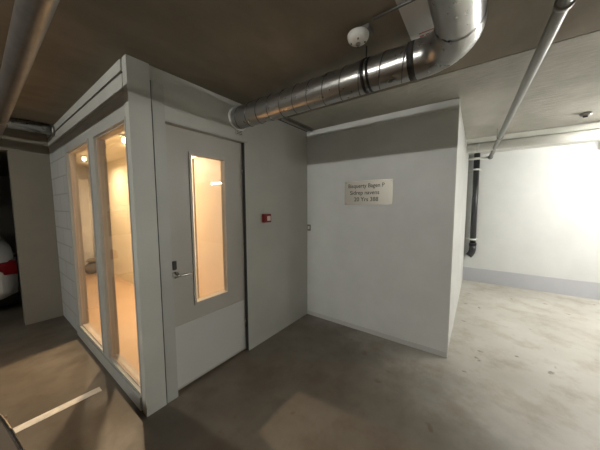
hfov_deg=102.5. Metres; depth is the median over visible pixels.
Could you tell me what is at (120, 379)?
trim
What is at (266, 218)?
fire alarm
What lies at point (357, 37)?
smoke detector
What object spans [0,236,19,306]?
car
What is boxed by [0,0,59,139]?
pipe
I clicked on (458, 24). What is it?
ventilation duct
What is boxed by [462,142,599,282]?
wall
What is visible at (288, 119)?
rail
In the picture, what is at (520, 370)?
floor
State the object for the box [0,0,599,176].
ceiling
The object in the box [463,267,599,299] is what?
baseboard
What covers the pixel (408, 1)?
conduit
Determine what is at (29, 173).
wall pier
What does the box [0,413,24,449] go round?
car
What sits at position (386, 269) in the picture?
wall
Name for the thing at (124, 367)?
window
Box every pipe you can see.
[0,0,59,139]
[6,118,55,135]
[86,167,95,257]
[465,153,481,257]
[467,128,599,152]
[468,0,575,159]
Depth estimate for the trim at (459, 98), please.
2.20 m
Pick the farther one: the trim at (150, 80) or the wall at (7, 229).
the wall at (7, 229)
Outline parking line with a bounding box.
[13,387,101,432]
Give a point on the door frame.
(157, 89)
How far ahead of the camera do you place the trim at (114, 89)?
1.93 m
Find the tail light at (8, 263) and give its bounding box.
[0,254,17,274]
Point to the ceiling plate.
(416, 15)
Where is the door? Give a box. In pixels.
[165,124,248,389]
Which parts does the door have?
handle, lever, kick plate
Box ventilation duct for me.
[228,0,487,130]
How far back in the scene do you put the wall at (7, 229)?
7.56 m
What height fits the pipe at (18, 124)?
0.120 m
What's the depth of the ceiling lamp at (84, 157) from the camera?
4.13 m
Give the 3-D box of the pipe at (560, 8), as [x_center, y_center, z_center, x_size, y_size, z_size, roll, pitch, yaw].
[1.237,-0.980,1.435,0.346,0.151,6.891,3,6,35]
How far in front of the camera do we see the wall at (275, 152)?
2.56 m
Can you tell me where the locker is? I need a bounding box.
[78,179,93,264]
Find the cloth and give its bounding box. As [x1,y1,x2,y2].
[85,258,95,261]
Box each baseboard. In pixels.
[307,310,446,357]
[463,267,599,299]
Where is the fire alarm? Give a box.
[262,214,270,222]
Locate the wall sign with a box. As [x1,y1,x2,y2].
[345,179,392,204]
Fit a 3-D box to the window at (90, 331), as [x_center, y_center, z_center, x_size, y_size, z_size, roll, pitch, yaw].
[-2.112,0.198,2.399,0.820,1.920,0.078,3,6,36]
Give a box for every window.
[65,138,103,352]
[92,116,141,395]
[191,156,223,298]
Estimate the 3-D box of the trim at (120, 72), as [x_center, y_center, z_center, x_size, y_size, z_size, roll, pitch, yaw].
[-2.142,0.116,2.374,2.555,2.318,0.003,3,6,36]
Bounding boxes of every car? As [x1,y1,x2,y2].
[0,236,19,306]
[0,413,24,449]
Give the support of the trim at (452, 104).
attached to the wall at (386, 269)
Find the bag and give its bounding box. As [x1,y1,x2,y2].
[85,262,96,273]
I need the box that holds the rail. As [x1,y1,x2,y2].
[281,117,313,130]
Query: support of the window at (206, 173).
in the door
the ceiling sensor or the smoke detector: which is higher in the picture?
the smoke detector
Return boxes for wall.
[0,176,16,251]
[49,73,142,402]
[77,166,86,178]
[107,157,133,283]
[149,65,306,349]
[307,108,468,352]
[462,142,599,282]
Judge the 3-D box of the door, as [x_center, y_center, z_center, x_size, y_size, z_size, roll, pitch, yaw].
[-0.757,0.269,2.080,0.111,2.050,0.716,3,6,36]
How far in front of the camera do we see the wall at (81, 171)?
5.34 m
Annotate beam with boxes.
[0,128,49,154]
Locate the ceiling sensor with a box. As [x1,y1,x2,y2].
[579,111,592,117]
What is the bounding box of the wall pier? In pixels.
[7,150,62,324]
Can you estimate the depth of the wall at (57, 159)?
2.70 m
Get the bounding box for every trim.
[47,59,121,137]
[48,72,121,137]
[48,73,122,147]
[77,326,142,410]
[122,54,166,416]
[150,80,166,398]
[307,98,458,138]
[446,98,459,357]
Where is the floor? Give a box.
[0,252,599,449]
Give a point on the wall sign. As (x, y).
(368, 192)
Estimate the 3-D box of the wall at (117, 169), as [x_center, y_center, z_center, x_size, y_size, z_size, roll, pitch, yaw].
[-2.604,-0.056,4.062,5.198,2.389,0.080,3,6,36]
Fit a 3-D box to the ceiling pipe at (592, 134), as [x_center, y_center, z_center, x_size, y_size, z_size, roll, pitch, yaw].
[5.028,-1.037,1.930,6.076,0.134,0.134,3,6,36]
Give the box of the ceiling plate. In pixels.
[395,0,433,40]
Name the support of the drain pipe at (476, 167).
attached to the wall at (538, 211)
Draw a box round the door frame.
[151,80,247,402]
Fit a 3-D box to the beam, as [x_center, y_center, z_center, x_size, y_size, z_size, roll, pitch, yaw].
[-5.198,-0.812,0.486,0.220,0.280,6.528,3,6,36]
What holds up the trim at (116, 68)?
attached to the wall at (57, 159)
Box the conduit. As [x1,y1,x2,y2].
[372,0,414,20]
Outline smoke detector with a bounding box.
[347,23,373,47]
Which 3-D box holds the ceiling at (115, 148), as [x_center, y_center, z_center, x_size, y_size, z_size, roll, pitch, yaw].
[-2.923,-1.179,3.542,5.198,0.055,0.981,3,6,36]
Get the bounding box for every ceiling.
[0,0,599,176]
[76,131,125,166]
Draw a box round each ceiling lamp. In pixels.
[80,155,87,160]
[118,134,124,142]
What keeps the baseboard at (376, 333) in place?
attached to the wall at (386, 269)
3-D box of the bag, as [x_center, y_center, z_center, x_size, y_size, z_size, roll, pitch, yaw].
[-4.534,0.930,5.269,0.269,0.228,0.296,3,6,36]

